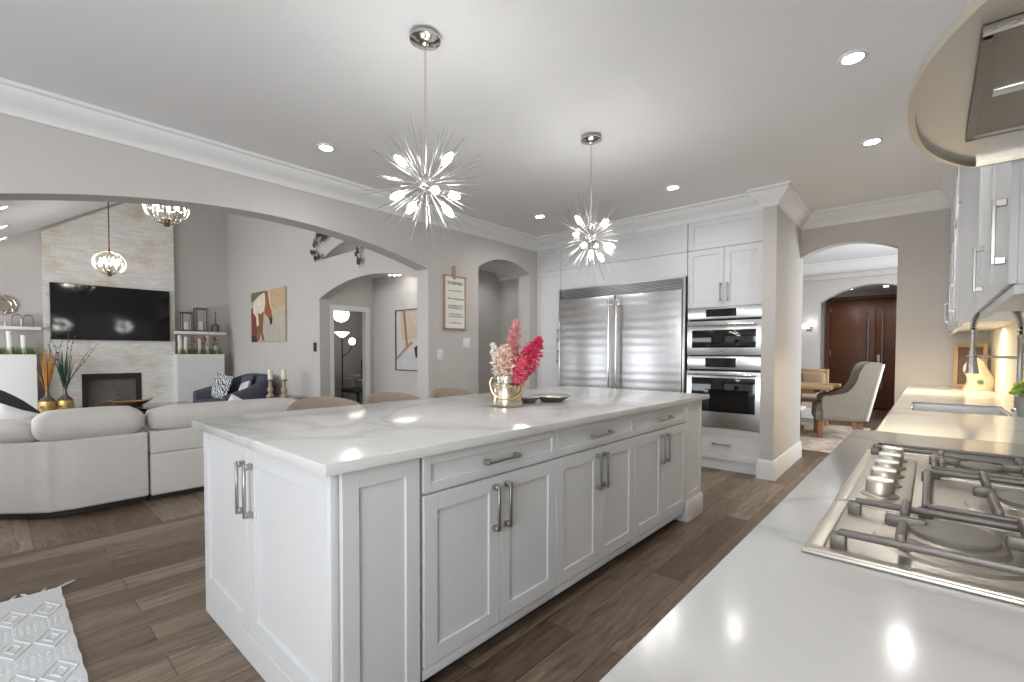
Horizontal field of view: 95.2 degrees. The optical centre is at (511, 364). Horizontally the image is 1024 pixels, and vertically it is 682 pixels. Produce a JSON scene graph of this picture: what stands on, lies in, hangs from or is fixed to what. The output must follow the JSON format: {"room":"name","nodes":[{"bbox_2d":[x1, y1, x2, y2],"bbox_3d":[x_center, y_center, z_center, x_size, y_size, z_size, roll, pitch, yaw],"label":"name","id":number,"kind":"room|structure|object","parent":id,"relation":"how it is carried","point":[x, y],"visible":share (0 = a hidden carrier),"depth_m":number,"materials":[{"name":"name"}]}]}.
{"room":"kitchen","nodes":[
{"label":"kitchen","id":0,"kind":"room"},
{"bbox_2d":[0,200,117,241],"bbox_3d":[-5.137,-2.112,5.898,6.800,2.400,4.800,1,2,42],"label":"ceiling","id":1,"kind":"structure","parent":0,"point":[22,216],"depth_m":6.99,"materials":[{"name":"paint"}]},
{"bbox_2d":[91,202,126,276],"bbox_3d":[-6.165,-2.016,7.152,0.414,1.340,0.414,1,2,42],"label":"orb chandelier","id":2,"kind":"object","parent":1,"relation":"hanging from","point":[109,270],"visible":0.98,"depth_m":7.14,"materials":[{"name":"beige metal"}]},
{"bbox_2d":[142,204,189,226],"bbox_3d":[-3.864,-2.144,5.220,0.439,1.208,0.439,1,2,19],"label":"orb chandelier","id":3,"kind":"object","parent":1,"relation":"hanging from","point":[166,219],"visible":0.48,"depth_m":5.21,"materials":[{"name":"silver metal"}]},
{"bbox_2d":[41,203,174,414],"bbox_3d":[-7.251,-1.058,8.511,0.115,4.150,1.819,1,2,42],"label":"stone wall","id":4,"kind":"structure","parent":0,"point":[146,246],"depth_m":8.48,"materials":[{"name":"stone"}]},
{"bbox_2d":[49,282,169,340],"bbox_3d":[-7.190,-0.916,8.451,0.056,0.960,1.652,1,2,42],"label":"television","id":5,"kind":"object","parent":4,"relation":"attached to","point":[86,312],"visible":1,"depth_m":8.37,"materials":[{"name":"black glass"}]},
{"bbox_2d":[82,373,141,407],"bbox_3d":[-7.276,0.589,8.519,0.122,0.858,0.826,1,2,42],"label":"fireplace","id":6,"kind":"object","parent":4,"relation":"in","point":[97,389],"visible":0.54,"depth_m":8.51,"materials":[{"name":"metal"}]},
{"bbox_2d":[0,203,228,410],"bbox_3d":[-7.693,-1.176,8.213,0.140,4.400,4.800,1,2,42],"label":"wall","id":7,"kind":"structure","parent":0,"point":[200,241],"depth_m":9.34,"materials":[{"name":"paint"}]},
{"bbox_2d":[0,295,17,314],"bbox_3d":[-8.181,-0.959,7.527,0.047,0.321,0.321,1,2,42],"label":"wall mirror","id":8,"kind":"object","parent":7,"relation":"attached to","point":[6,305],"visible":1,"depth_m":7.55,"materials":[{"name":"silver metal"}]},
{"bbox_2d":[0,326,41,330],"bbox_3d":[-8.132,-0.583,7.397,0.313,0.055,0.960,1,2,42],"label":"floating shelf","id":9,"kind":"object","parent":7,"relation":"attached to","point":[28,328],"visible":1,"depth_m":7.48,"materials":[{"name":"paint"}]},
{"bbox_2d":[173,331,225,334],"bbox_3d":[-6.303,-0.632,9.437,0.313,0.055,0.860,1,2,42],"label":"floating shelf","id":10,"kind":"object","parent":7,"relation":"attached to","point":[174,332],"visible":0.89,"depth_m":9.35,"materials":[{"name":"paint"}]},
{"bbox_2d":[193,308,206,331],"bbox_3d":[-6.280,-0.898,9.423,0.194,0.475,0.194,1,2,42],"label":"candle lantern","id":11,"kind":"object","parent":10,"relation":"on","point":[194,309],"visible":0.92,"depth_m":9.41,"materials":[{"name":"brown metal"}]},
{"bbox_2d":[0,113,536,398],"bbox_3d":[-2.349,-1.052,3.794,0.200,4.400,8.950,1,2,42],"label":"wall","id":12,"kind":"structure","parent":0,"point":[38,161],"depth_m":4.12,"materials":[{"name":"paint"}]},
{"bbox_2d":[443,266,465,329],"bbox_3d":[-0.671,-0.784,5.504,0.026,0.742,0.337,1,2,42],"label":"wall sign","id":13,"kind":"object","parent":12,"relation":"attached to","point":[454,287],"visible":1,"depth_m":5.50,"materials":[{"name":"paper"}]},
{"bbox_2d":[0,77,950,250],"bbox_3d":[-1.100,-1.625,4.065,10.403,0.165,3.539,-1,2,-24],"label":"trim","id":14,"kind":"structure","parent":12,"relation":"attached to","point":[18,100],"depth_m":4.42,"materials":[{"name":"paint"}]},
{"bbox_2d":[227,214,416,399],"bbox_3d":[-3.434,-1.160,7.901,6.900,4.400,0.420,1,2,42],"label":"wall","id":15,"kind":"structure","parent":0,"point":[262,255],"depth_m":7.84,"materials":[{"name":"paint"}]},
{"bbox_2d":[251,286,286,341],"bbox_3d":[-4.427,-0.884,8.486,1.530,0.935,0.041,1,2,42],"label":"picture","id":16,"kind":"object","parent":15,"relation":"attached to","point":[268,307],"visible":1,"depth_m":8.39,"materials":[{"name":"fabric"}]},
{"bbox_2d":[334,312,361,399],"bbox_3d":[-4.216,-0.277,10.463,0.150,2.500,2.840,1,2,42],"label":"wall","id":17,"kind":"structure","parent":0,"point":[352,360],"depth_m":10.82,"materials":[{"name":"paint"}]},
{"bbox_2d":[329,278,373,394],"bbox_3d":[-2.651,-0.203,7.692,0.120,2.500,0.800,1,2,42],"label":"wall","id":18,"kind":"structure","parent":0,"point":[359,294],"depth_m":7.78,"materials":[{"name":"paint"}]},
{"bbox_2d":[329,304,369,402],"bbox_3d":[-2.675,0.048,7.656,0.142,2.000,0.703,1,2,42],"label":"trim","id":19,"kind":"structure","parent":18,"relation":"attached to","point":[365,311],"depth_m":7.82,"materials":[{"name":"paint"}]},
{"bbox_2d":[373,275,417,396],"bbox_3d":[-1.448,-0.188,7.221,2.300,2.500,0.135,1,2,42],"label":"wall","id":20,"kind":"structure","parent":0,"point":[391,293],"depth_m":7.61,"materials":[{"name":"paint"}]},
{"bbox_2d":[395,308,416,370],"bbox_3d":[-1.492,-0.376,7.145,0.970,0.950,0.029,1,2,42],"label":"picture","id":21,"kind":"object","parent":20,"relation":"attached to","point":[405,320],"visible":0.64,"depth_m":7.29,"materials":[{"name":"paper"}]},
{"bbox_2d":[372,261,511,277],"bbox_3d":[-1.976,-1.528,8.693,5.800,0.100,3.240,1,2,42],"label":"ceiling","id":22,"kind":"structure","parent":0,"point":[493,267],"depth_m":6.96,"materials":[{"name":"paint"}]},
{"bbox_2d":[334,311,349,322],"bbox_3d":[-3.497,-1.172,9.554,0.358,0.657,0.358,1,2,42],"label":"globe pendant","id":23,"kind":"object","parent":22,"relation":"hanging from","point":[339,316],"visible":0.56,"depth_m":9.45,"materials":[{"name":"white glass"}]},
{"bbox_2d":[0,409,889,681],"bbox_3d":[0.036,1.055,8.590,14.630,0.050,19.200,1,2,42],"label":"floor","id":24,"kind":"structure","parent":0,"point":[135,603],"depth_m":2.48,"materials":[{"name":"brown wood"}]},
{"bbox_2d":[0,346,37,409],"bbox_3d":[-8.107,0.366,7.355,0.395,1.360,0.915,1,2,42],"label":"planter","id":25,"kind":"object","parent":24,"relation":"on","point":[18,372],"visible":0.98,"depth_m":7.42,"materials":[{"name":"paint"}]},
{"bbox_2d":[0,390,39,413],"bbox_3d":[-5.265,0.625,4.708,0.900,0.992,0.840,1,2,36],"label":"throw pillow","id":26,"kind":"object","parent":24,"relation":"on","point":[8,399],"visible":0.05,"depth_m":4.55,"materials":[{"name":"grey fabric"}]},
{"bbox_2d":[0,580,87,681],"bbox_3d":[-2.126,1.194,1.709,1.503,0.016,0.910,1,2,42],"label":"rug","id":27,"kind":"object","parent":24,"relation":"on","point":[38,641],"visible":1,"depth_m":2.00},
{"bbox_2d":[38,388,56,412],"bbox_3d":[-7.457,0.708,7.509,0.216,0.670,0.216,1,2,42],"label":"floor vase","id":28,"kind":"object","parent":24,"relation":"on","point":[47,403],"visible":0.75,"depth_m":7.45,"materials":[{"name":"gold metal"}]},
{"bbox_2d":[35,334,63,390],"bbox_3d":[-7.434,-0.004,7.517,0.214,0.976,0.282,0,1,10],"label":"bouquet","id":29,"kind":"object","parent":28,"relation":"in","point":[47,370],"visible":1,"depth_m":7.50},
{"bbox_2d":[57,387,73,409],"bbox_3d":[-7.317,0.705,7.665,0.216,0.670,0.216,1,2,42],"label":"floor vase","id":30,"kind":"object","parent":24,"relation":"on","point":[65,401],"visible":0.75,"depth_m":7.61,"materials":[{"name":"gold metal"}]},
{"bbox_2d":[48,333,98,391],"bbox_3d":[-7.220,-0.024,7.708,0.607,1.006,0.210,-1,2,-33],"label":"bouquet","id":31,"kind":"object","parent":30,"relation":"in","point":[62,369],"visible":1,"depth_m":7.64,"materials":[{"name":"plant"}]},
{"bbox_2d":[100,401,191,413],"bbox_3d":[-5.169,0.837,6.770,1.200,0.460,1.050,1,2,42],"label":"coffee table","id":32,"kind":"object","parent":24,"relation":"on","point":[146,406],"visible":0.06,"depth_m":6.89,"materials":[{"name":"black glass"}]},
{"bbox_2d":[108,397,153,407],"bbox_3d":[-5.345,0.544,6.565,0.220,0.132,0.517,1,2,42],"label":"bowl","id":33,"kind":"object","parent":32,"relation":"on","point":[133,403],"visible":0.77,"depth_m":6.53,"materials":[{"name":"wood"}]},
{"bbox_2d":[0,397,298,518],"bbox_3d":[-3.557,0.726,4.415,1.604,0.800,2.675,1,2,42],"label":"sectional sofa","id":34,"kind":"object","parent":24,"relation":"on","point":[53,463],"visible":0.78,"depth_m":3.65,"materials":[{"name":"beige fabric"}]},
{"bbox_2d":[0,419,37,442],"bbox_3d":[-3.967,0.507,3.529,0.900,0.168,0.320,0,1,-3],"label":"cushion","id":35,"kind":"object","parent":34,"relation":"on","point":[11,430],"depth_m":3.41,"materials":[{"name":"beige fabric"}]},
{"bbox_2d":[0,403,38,418],"bbox_3d":[-4.240,0.520,3.975,0.401,0.385,0.159,0,2,-15],"label":"throw pillow","id":36,"kind":"object","parent":34,"relation":"on","point":[6,412],"visible":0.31,"depth_m":3.95,"materials":[{"name":"white fabric"}]},
{"bbox_2d":[31,406,144,441],"bbox_3d":[-3.360,0.468,3.727,0.360,0.248,0.668,1,2,42],"label":"cushion","id":37,"kind":"object","parent":34,"relation":"on","point":[105,423],"depth_m":3.61,"materials":[{"name":"beige fabric"}]},
{"bbox_2d":[144,397,298,429],"bbox_3d":[-2.678,0.458,4.481,0.330,0.215,1.320,1,2,42],"label":"cushion","id":38,"kind":"object","parent":34,"relation":"on","point":[177,416],"depth_m":4.19,"materials":[{"name":"beige fabric"}]},
{"bbox_2d":[173,348,224,402],"bbox_3d":[-6.287,0.317,9.385,0.395,1.360,0.810,1,2,42],"label":"planter","id":39,"kind":"object","parent":24,"relation":"on","point":[192,372],"visible":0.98,"depth_m":9.16,"materials":[{"name":"paint"}]},
{"bbox_2d":[193,373,272,402],"bbox_3d":[-4.795,0.603,8.155,1.540,0.862,0.920,1,2,40],"label":"armchair","id":40,"kind":"object","parent":24,"relation":"on","point":[260,386],"visible":0.23,"depth_m":7.96,"materials":[{"name":"blue fabric"}]},
{"bbox_2d":[211,372,232,398],"bbox_3d":[-5.187,0.396,8.341,0.641,0.500,0.200,1,2,36],"label":"throw pillow","id":41,"kind":"object","parent":40,"relation":"on","point":[222,383],"visible":0.94,"depth_m":8.22,"materials":[{"name":"grey fabric"}]},
{"bbox_2d":[203,431,419,681],"bbox_3d":[-0.908,0.755,1.940,1.263,0.888,0.370,1,2,42],"label":"base cabinet","id":42,"kind":"object","parent":24,"relation":"on","point":[311,576],"visible":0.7,"depth_m":1.60,"materials":[{"name":"white wood"}]},
{"bbox_2d":[191,386,708,476],"bbox_3d":[0.007,0.267,2.968,1.350,0.037,3.140,1,2,42],"label":"countertop","id":43,"kind":"structure","parent":42,"relation":"on","point":[329,441],"depth_m":2.15,"materials":[{"name":"white stone"}]},
{"bbox_2d":[489,374,524,407],"bbox_3d":[-0.030,0.157,2.832,0.204,0.190,0.205,1,2,42],"label":"glass jar","id":44,"kind":"object","parent":43,"relation":"on","point":[505,393],"visible":0.8,"depth_m":2.77,"materials":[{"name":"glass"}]},
{"bbox_2d":[489,342,501,376],"bbox_3d":[-0.098,0.043,2.839,0.087,0.358,0.088,0,1,-5],"label":"plume","id":45,"kind":"object","parent":44,"relation":"in","point":[493,352],"visible":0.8,"depth_m":2.83},
{"bbox_2d":[493,344,518,379],"bbox_3d":[-0.038,0.049,2.797,0.149,0.348,0.151,1,2,42],"label":"plume","id":46,"kind":"object","parent":44,"relation":"in","point":[503,353],"visible":0.98,"depth_m":2.78},
{"bbox_2d":[503,320,521,371],"bbox_3d":[0.000,-0.026,2.857,0.124,0.496,0.123,1,2,42],"label":"plume","id":47,"kind":"object","parent":44,"relation":"in","point":[513,334],"visible":0.76,"depth_m":2.84},
{"bbox_2d":[509,356,529,384],"bbox_3d":[0.044,0.085,2.801,0.137,0.278,0.129,1,2,42],"label":"plume","id":48,"kind":"object","parent":44,"relation":"in","point":[520,370],"visible":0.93,"depth_m":2.77},
{"bbox_2d":[513,335,543,379],"bbox_3d":[0.096,0.022,2.824,0.195,0.403,0.167,1,2,42],"label":"plume","id":49,"kind":"object","parent":44,"relation":"in","point":[531,351],"visible":0.8,"depth_m":2.79},
{"bbox_2d":[535,393,569,401],"bbox_3d":[0.268,0.224,3.130,0.247,0.042,0.247,1,2,42],"label":"dish","id":50,"kind":"object","parent":43,"relation":"on","point":[546,397],"visible":0.91,"depth_m":3.06,"materials":[{"name":"silver ceramic"}]},
{"bbox_2d":[286,397,359,410],"bbox_3d":[-1.145,0.697,2.967,0.488,0.953,0.485,-1,2,-44],"label":"bar stool","id":51,"kind":"object","parent":24,"relation":"on","point":[312,402],"visible":0.05,"depth_m":3.11,"materials":[{"name":"beige fabric"}]},
{"bbox_2d":[335,332,355,397],"bbox_3d":[-3.518,0.155,9.867,0.300,1.670,0.429,1,2,42],"label":"floor lamp","id":52,"kind":"object","parent":24,"relation":"on","point":[352,341],"visible":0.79,"depth_m":9.80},
{"bbox_2d":[341,359,362,402],"bbox_3d":[-3.050,0.446,9.274,0.650,1.120,0.593,1,2,42],"label":"office chair","id":53,"kind":"object","parent":24,"relation":"on","point":[358,390],"visible":0.35,"depth_m":9.20,"materials":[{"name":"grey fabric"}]},
{"bbox_2d":[349,374,362,403],"bbox_3d":[-2.929,0.606,10.163,1.300,0.755,0.600,1,2,42],"label":"office desk","id":54,"kind":"object","parent":24,"relation":"on","point":[357,383],"visible":0.16,"depth_m":10.41,"materials":[{"name":"paint"}]},
{"bbox_2d":[363,392,419,403],"bbox_3d":[-0.796,0.687,3.356,0.485,0.953,0.488,1,2,42],"label":"bar stool","id":55,"kind":"object","parent":24,"relation":"on","point":[380,397],"visible":0.09,"depth_m":3.50,"materials":[{"name":"beige fabric"}]},
{"bbox_2d":[430,388,473,397],"bbox_3d":[-0.407,0.677,3.791,0.485,0.953,0.488,1,2,37],"label":"bar stool","id":56,"kind":"object","parent":24,"relation":"on","point":[440,392],"visible":0.06,"depth_m":3.94,"materials":[{"name":"beige fabric"}]},
{"bbox_2d":[420,430,555,681],"bbox_3d":[-0.378,0.748,2.245,0.949,0.888,0.788,1,2,42],"label":"base cabinet","id":57,"kind":"object","parent":24,"relation":"on","point":[488,511],"visible":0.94,"depth_m":1.89,"materials":[{"name":"white wood"}]},
{"bbox_2d":[536,247,560,388],"bbox_3d":[0.711,-0.272,6.761,0.423,2.700,0.692,1,2,42],"label":"pantry cabinet","id":58,"kind":"object","parent":24,"relation":"on","point":[548,272],"visible":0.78,"depth_m":6.52,"materials":[{"name":"white wood"}]},
{"bbox_2d":[543,414,634,604],"bbox_3d":[0.149,0.734,2.833,0.949,0.888,0.790,1,2,42],"label":"base cabinet","id":59,"kind":"object","parent":24,"relation":"on","point":[595,460],"visible":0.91,"depth_m":2.49,"materials":[{"name":"white wood"}]},
{"bbox_2d":[559,276,687,392],"bbox_3d":[1.475,0.049,6.005,1.725,2.100,0.792,1,2,42],"label":"refrigerator","id":60,"kind":"object","parent":24,"relation":"on","point":[628,335],"visible":0.59,"depth_m":5.65,"materials":[{"name":"silver metal"}]},
{"bbox_2d":[561,224,688,289],"bbox_3d":[1.527,-1.305,6.026,1.731,0.595,0.658,1,2,42],"label":"upper cabinet","id":61,"kind":"object","parent":60,"relation":"on","point":[661,253],"visible":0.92,"depth_m":5.64,"materials":[{"name":"wood"}]},
{"bbox_2d":[622,403,686,553],"bbox_3d":[0.684,0.720,3.430,0.949,0.888,0.815,1,2,42],"label":"base cabinet","id":62,"kind":"object","parent":24,"relation":"on","point":[660,435],"visible":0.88,"depth_m":3.09,"materials":[{"name":"white wood"}]},
{"bbox_2d":[675,400,702,521],"bbox_3d":[0.925,0.706,3.971,1.273,0.888,0.303,1,2,42],"label":"island leg","id":63,"kind":"object","parent":24,"relation":"on","point":[694,496],"visible":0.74,"depth_m":3.55,"materials":[{"name":"wood"}]},
{"bbox_2d":[687,210,762,474],"bbox_3d":[2.450,-0.229,5.202,0.770,2.700,0.692,1,2,42],"label":"tall cabinet","id":64,"kind":"object","parent":24,"relation":"on","point":[725,253],"visible":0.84,"depth_m":4.94,"materials":[{"name":"white wood"}]},
{"bbox_2d":[687,356,760,430],"bbox_3d":[2.393,0.290,5.150,0.750,0.761,0.648,1,2,42],"label":"oven","id":65,"kind":"object","parent":64,"relation":"in","point":[732,383],"visible":0.73,"depth_m":4.92,"materials":[{"name":"metal"}]},
{"bbox_2d":[687,305,761,355],"bbox_3d":[2.395,-0.354,5.133,0.750,0.519,0.648,1,2,42],"label":"microwave oven","id":66,"kind":"object","parent":64,"relation":"in","point":[733,330],"visible":0.85,"depth_m":4.93,"materials":[{"name":"metal"}]},
{"bbox_2d":[800,422,870,453],"bbox_3d":[3.871,1.053,7.737,3.080,0.012,2.750,1,2,42],"label":"dining rug","id":67,"kind":"object","parent":24,"relation":"on","point":[833,435],"visible":0.2,"depth_m":6.87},
{"bbox_2d":[801,369,828,428],"bbox_3d":[5.044,0.561,7.893,0.440,0.967,0.465,1,2,42],"label":"dining chair","id":68,"kind":"object","parent":67,"relation":"on","point":[808,375],"visible":0.45,"depth_m":7.95,"materials":[{"name":"beige fabric"}]},
{"bbox_2d":[800,382,840,430],"bbox_3d":[4.125,0.668,7.816,2.140,0.752,0.980,1,2,42],"label":"dining table","id":69,"kind":"object","parent":67,"relation":"on","point":[806,387],"visible":0.17,"depth_m":7.03,"materials":[{"name":"brown wood"}]},
{"bbox_2d":[811,362,884,437],"bbox_3d":[4.940,0.513,6.926,0.799,1.111,0.682,1,2,28],"label":"wingback armchair","id":70,"kind":"object","parent":67,"relation":"on","point":[853,403],"visible":0.99,"depth_m":6.64,"materials":[{"name":"grey fabric"}]},
{"bbox_3d":[1.000,0.784,1.009,0.660,0.884,1.150,1,2,42],"label":"base cabinet","id":71,"kind":"object","parent":24,"relation":"on","visible":0},
{"bbox_2d":[599,385,1023,681],"bbox_3d":[1.850,0.299,1.940,0.657,0.040,7.348,1,2,42],"label":"countertop","id":72,"kind":"structure","parent":71,"relation":"on","point":[771,610],"depth_m":0.58,"materials":[{"name":"white stone"}]},
{"bbox_2d":[801,442,1023,605],"bbox_3d":[1.023,0.274,0.985,0.525,0.056,1.067,1,2,42],"label":"gas cooktop","id":73,"kind":"object","parent":72,"relation":"in","point":[949,518],"visible":1,"depth_m":0.84,"materials":[{"name":"metal"}]},
{"bbox_2d":[910,404,1009,415],"bbox_3d":[2.644,0.378,2.784,0.413,0.212,0.620,1,2,42],"label":"sink","id":74,"kind":"object","parent":72,"relation":"in","point":[921,407],"visible":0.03,"depth_m":2.99,"materials":[{"name":"metal"}]},
{"bbox_2d":[952,343,987,386],"bbox_3d":[4.353,0.010,4.443,0.086,0.418,0.230,-1,2,-41],"label":"picture frame","id":75,"kind":"object","parent":72,"relation":"on","point":[961,351],"visible":0.59,"depth_m":4.49,"materials":[{"name":"brown wood"}]},
{"bbox_2d":[957,347,983,383],"bbox_3d":[4.358,0.011,4.444,0.065,0.376,0.185,-1,2,-41],"label":"picture","id":76,"kind":"object","parent":75,"relation":"attached to","point":[962,352],"depth_m":4.48,"materials":[{"name":"brown wood"}]},
{"bbox_2d":[962,357,994,390],"bbox_3d":[4.144,0.081,4.152,0.214,0.290,0.136,1,2,42],"label":"pouch","id":77,"kind":"object","parent":72,"relation":"on","point":[984,381],"visible":0.84,"depth_m":4.12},
{"bbox_2d":[965,311,1023,411],"bbox_3d":[2.754,-0.049,2.658,0.252,0.621,0.125,1,2,42],"label":"kitchen faucet","id":78,"kind":"object","parent":72,"relation":"on","point":[972,364],"visible":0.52,"depth_m":2.65,"materials":[{"name":"silver metal"}]},
{"bbox_2d":[1008,380,1023,416],"bbox_3d":[2.649,0.173,2.404,0.111,0.190,0.119,0,2,-22],"label":"potted plant","id":79,"kind":"object","parent":72,"relation":"on","point":[1019,401],"visible":1,"depth_m":2.41,"materials":[{"name":"green plant"}]},
{"bbox_2d":[0,0,964,236],"bbox_3d":[-0.232,-1.712,2.384,4.850,0.100,9.700,1,2,42],"label":"ceiling","id":80,"kind":"structure","parent":0,"point":[712,99],"depth_m":2.80,"materials":[{"name":"paint"}]},
{"bbox_2d":[359,28,488,249],"bbox_3d":[-0.436,-1.121,2.357,0.632,1.082,0.629,0,2,12],"label":"pendant","id":81,"kind":"object","parent":80,"relation":"hanging from","point":[426,39],"visible":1,"depth_m":2.35,"materials":[{"name":"silver metal"}]},
{"bbox_2d":[390,188,418,199],"bbox_3d":[-0.527,-0.855,2.325,0.056,0.093,0.153,1,2,42],"label":"bulb","id":82,"kind":"object","parent":81,"relation":"attached to","point":[397,195],"depth_m":2.31,"materials":[{"name":"white glass"}]},
{"bbox_2d":[394,155,418,178],"bbox_3d":[-0.525,-0.991,2.363,0.094,0.126,0.108,1,2,42],"label":"bulb","id":83,"kind":"object","parent":81,"relation":"attached to","point":[401,161],"depth_m":2.35,"materials":[{"name":"white glass"}]},
{"bbox_2d":[407,190,422,213],"bbox_3d":[-0.477,-0.815,2.324,0.037,0.149,0.109,1,2,42],"label":"bulb","id":84,"kind":"object","parent":81,"relation":"attached to","point":[411,207],"depth_m":2.31,"materials":[{"name":"white glass"}]},
{"bbox_2d":[430,153,452,177],"bbox_3d":[-0.359,-0.996,2.358,0.115,0.133,0.071,1,2,42],"label":"bulb","id":85,"kind":"object","parent":81,"relation":"attached to","point":[445,159],"depth_m":2.34,"materials":[{"name":"white glass"}]},
{"bbox_2d":[431,192,453,216],"bbox_3d":[-0.361,-0.825,2.392,0.084,0.137,0.100,1,2,42],"label":"bulb","id":86,"kind":"object","parent":81,"relation":"attached to","point":[446,208],"depth_m":2.39,"materials":[{"name":"white glass"}]},
{"bbox_2d":[439,189,459,198],"bbox_3d":[-0.345,-0.898,2.449,0.046,0.037,0.175,1,2,42],"label":"bulb","id":87,"kind":"object","parent":81,"relation":"attached to","point":[454,196],"depth_m":2.46,"materials":[{"name":"white glass"}]},
{"bbox_2d":[549,133,634,282],"bbox_3d":[0.595,-1.147,3.465,0.632,1.082,0.629,0,2,-17],"label":"pendant","id":88,"kind":"object","parent":80,"relation":"hanging from","point":[590,239],"visible":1,"depth_m":3.46,"materials":[{"name":"silver metal"}]},
{"bbox_2d":[575,216,587,233],"bbox_3d":[0.513,-1.016,3.431,0.044,0.126,0.134,1,2,42],"label":"bulb","id":89,"kind":"object","parent":88,"relation":"attached to","point":[578,220],"depth_m":3.42,"materials":[{"name":"white glass"}]},
{"bbox_2d":[593,244,603,261],"bbox_3d":[0.650,-0.853,3.530,0.040,0.137,0.123,1,2,42],"label":"bulb socket","id":90,"kind":"object","parent":88,"relation":"attached to","point":[598,252],"depth_m":3.53,"materials":[{"name":"silver metal"}]},
{"bbox_2d":[595,220,608,233],"bbox_3d":[0.665,-1.023,3.502,0.076,0.133,0.112,1,2,42],"label":"bulb","id":91,"kind":"object","parent":88,"relation":"attached to","point":[606,221],"depth_m":3.49,"materials":[{"name":"white glass"}]},
{"bbox_2d":[595,240,614,247],"bbox_3d":[0.676,-0.886,3.429,0.160,0.085,0.042,1,2,42],"label":"bulb socket","id":92,"kind":"object","parent":88,"relation":"attached to","point":[609,245],"depth_m":3.40,"materials":[{"name":"silver metal"}]},
{"bbox_2d":[837,49,868,65],"bbox_3d":[1.842,-1.657,2.527,0.140,0.010,0.140,1,2,42],"label":"recessed light","id":93,"kind":"object","parent":80,"relation":"in","point":[855,56],"visible":1,"depth_m":2.52,"materials":[{"name":"glass"}]},
{"bbox_2d":[478,270,499,393],"bbox_3d":[-0.577,-0.186,7.182,0.150,2.500,0.970,1,2,42],"label":"wall","id":94,"kind":"structure","parent":0,"point":[488,282],"depth_m":7.27,"materials":[{"name":"paint"}]},
{"bbox_2d":[500,278,518,373],"bbox_3d":[-0.036,-0.191,7.449,1.200,2.500,0.150,1,2,42],"label":"wall","id":95,"kind":"structure","parent":0,"point":[509,289],"depth_m":7.36,"materials":[{"name":"paint"}]},
{"bbox_2d":[496,271,518,280],"bbox_3d":[0.057,-1.380,7.183,0.750,0.110,0.080,1,2,42],"label":"trim","id":96,"kind":"structure","parent":95,"relation":"attached to","point":[509,275],"depth_m":7.29,"materials":[{"name":"paint"}]},
{"bbox_2d":[759,205,800,460],"bbox_3d":[2.932,-0.299,5.061,0.123,2.850,1.240,1,2,42],"label":"wall","id":97,"kind":"structure","parent":0,"point":[781,236],"depth_m":4.70,"materials":[{"name":"paint"}]},
{"bbox_2d":[756,441,801,480],"bbox_3d":[2.976,1.029,5.146,0.168,0.190,1.422,1,2,42],"label":"baseboard","id":98,"kind":"structure","parent":97,"relation":"attached to","point":[765,469],"depth_m":4.69,"materials":[{"name":"paint"}]},
{"bbox_2d":[801,274,896,407],"bbox_3d":[6.039,-0.430,8.827,7.200,2.930,0.220,1,2,42],"label":"wall","id":99,"kind":"structure","parent":0,"point":[814,293],"depth_m":8.91,"materials":[{"name":"paint"}]},
{"bbox_2d":[803,269,896,281],"bbox_3d":[5.942,-1.622,8.685,7.000,0.080,0.080,1,2,42],"label":"trim","id":100,"kind":"structure","parent":99,"relation":"attached to","point":[890,271],"depth_m":8.47,"materials":[{"name":"paint"}]},
{"bbox_2d":[803,255,897,276],"bbox_3d":[5.902,-1.771,8.636,7.000,0.220,0.200,1,2,42],"label":"trim","id":101,"kind":"structure","parent":99,"relation":"attached to","point":[883,262],"depth_m":8.42,"materials":[{"name":"paint"}]},
{"bbox_2d":[803,244,897,264],"bbox_3d":[4.637,-1.887,7.222,7.200,0.080,3.990,1,2,42],"label":"ceiling","id":102,"kind":"structure","parent":0,"point":[851,251],"depth_m":7.83,"materials":[{"name":"paint"}]},
{"bbox_2d":[820,290,896,391],"bbox_3d":[8.049,-0.404,10.472,6.000,2.800,0.150,1,2,42],"label":"wall","id":103,"kind":"structure","parent":0,"point":[823,305],"depth_m":10.99,"materials":[{"name":"paint"}]},
{"bbox_2d":[824,294,896,409],"bbox_3d":[8.067,-0.266,10.368,1.870,2.530,0.185,1,2,42],"label":"door","id":104,"kind":"structure","parent":103,"relation":"in","point":[851,322],"depth_m":10.50,"materials":[{"name":"brown wood"}]},
{"bbox_2d":[840,285,896,293],"bbox_3d":[7.167,-1.650,9.453,6.000,0.100,2.700,1,2,42],"label":"ceiling","id":105,"kind":"structure","parent":0,"point":[870,288],"depth_m":9.91,"materials":[{"name":"paint"}]},
{"bbox_2d":[797,208,990,441],"bbox_3d":[4.039,-0.296,5.009,1.840,2.850,0.160,1,2,42],"label":"wall","id":106,"kind":"structure","parent":0,"point":[924,355],"depth_m":4.80,"materials":[{"name":"paint"}]},
{"bbox_3d":[1.428,-0.194,0.831,0.150,2.850,9.550,1,2,42],"label":"wall","id":107,"kind":"structure","parent":0,"visible":0},
{"bbox_2d":[908,0,1023,167],"bbox_3d":[1.127,-1.093,0.955,0.468,1.056,0.965,1,2,42],"label":"range hood","id":108,"kind":"object","parent":107,"relation":"attached to","point":[966,99],"visible":1,"depth_m":0.99,"materials":[{"name":"metal"}]},
{"bbox_2d":[990,313,1023,401],"bbox_3d":[2.100,-0.003,1.709,0.011,0.574,7.348,1,2,42],"label":"backsplash","id":109,"kind":"structure","parent":107,"relation":"attached to","point":[1004,340],"depth_m":3.56,"materials":[{"name":"beige tile"}]},
{"bbox_2d":[940,162,1016,334],"bbox_3d":[3.740,-0.982,3.808,0.380,1.416,1.998,1,2,42],"label":"upper cabinet","id":110,"kind":"object","parent":109,"relation":"attached to","point":[960,185],"visible":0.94,"depth_m":3.20,"materials":[{"name":"white wood"}]},
{"bbox_2d":[964,0,1023,318],"bbox_3d":[1.936,-0.928,1.761,0.333,1.426,1.400,1,2,42],"label":"upper cabinet","id":111,"kind":"object","parent":109,"relation":"attached to","point":[1000,249],"visible":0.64,"depth_m":1.61,"materials":[{"name":"white wood"}]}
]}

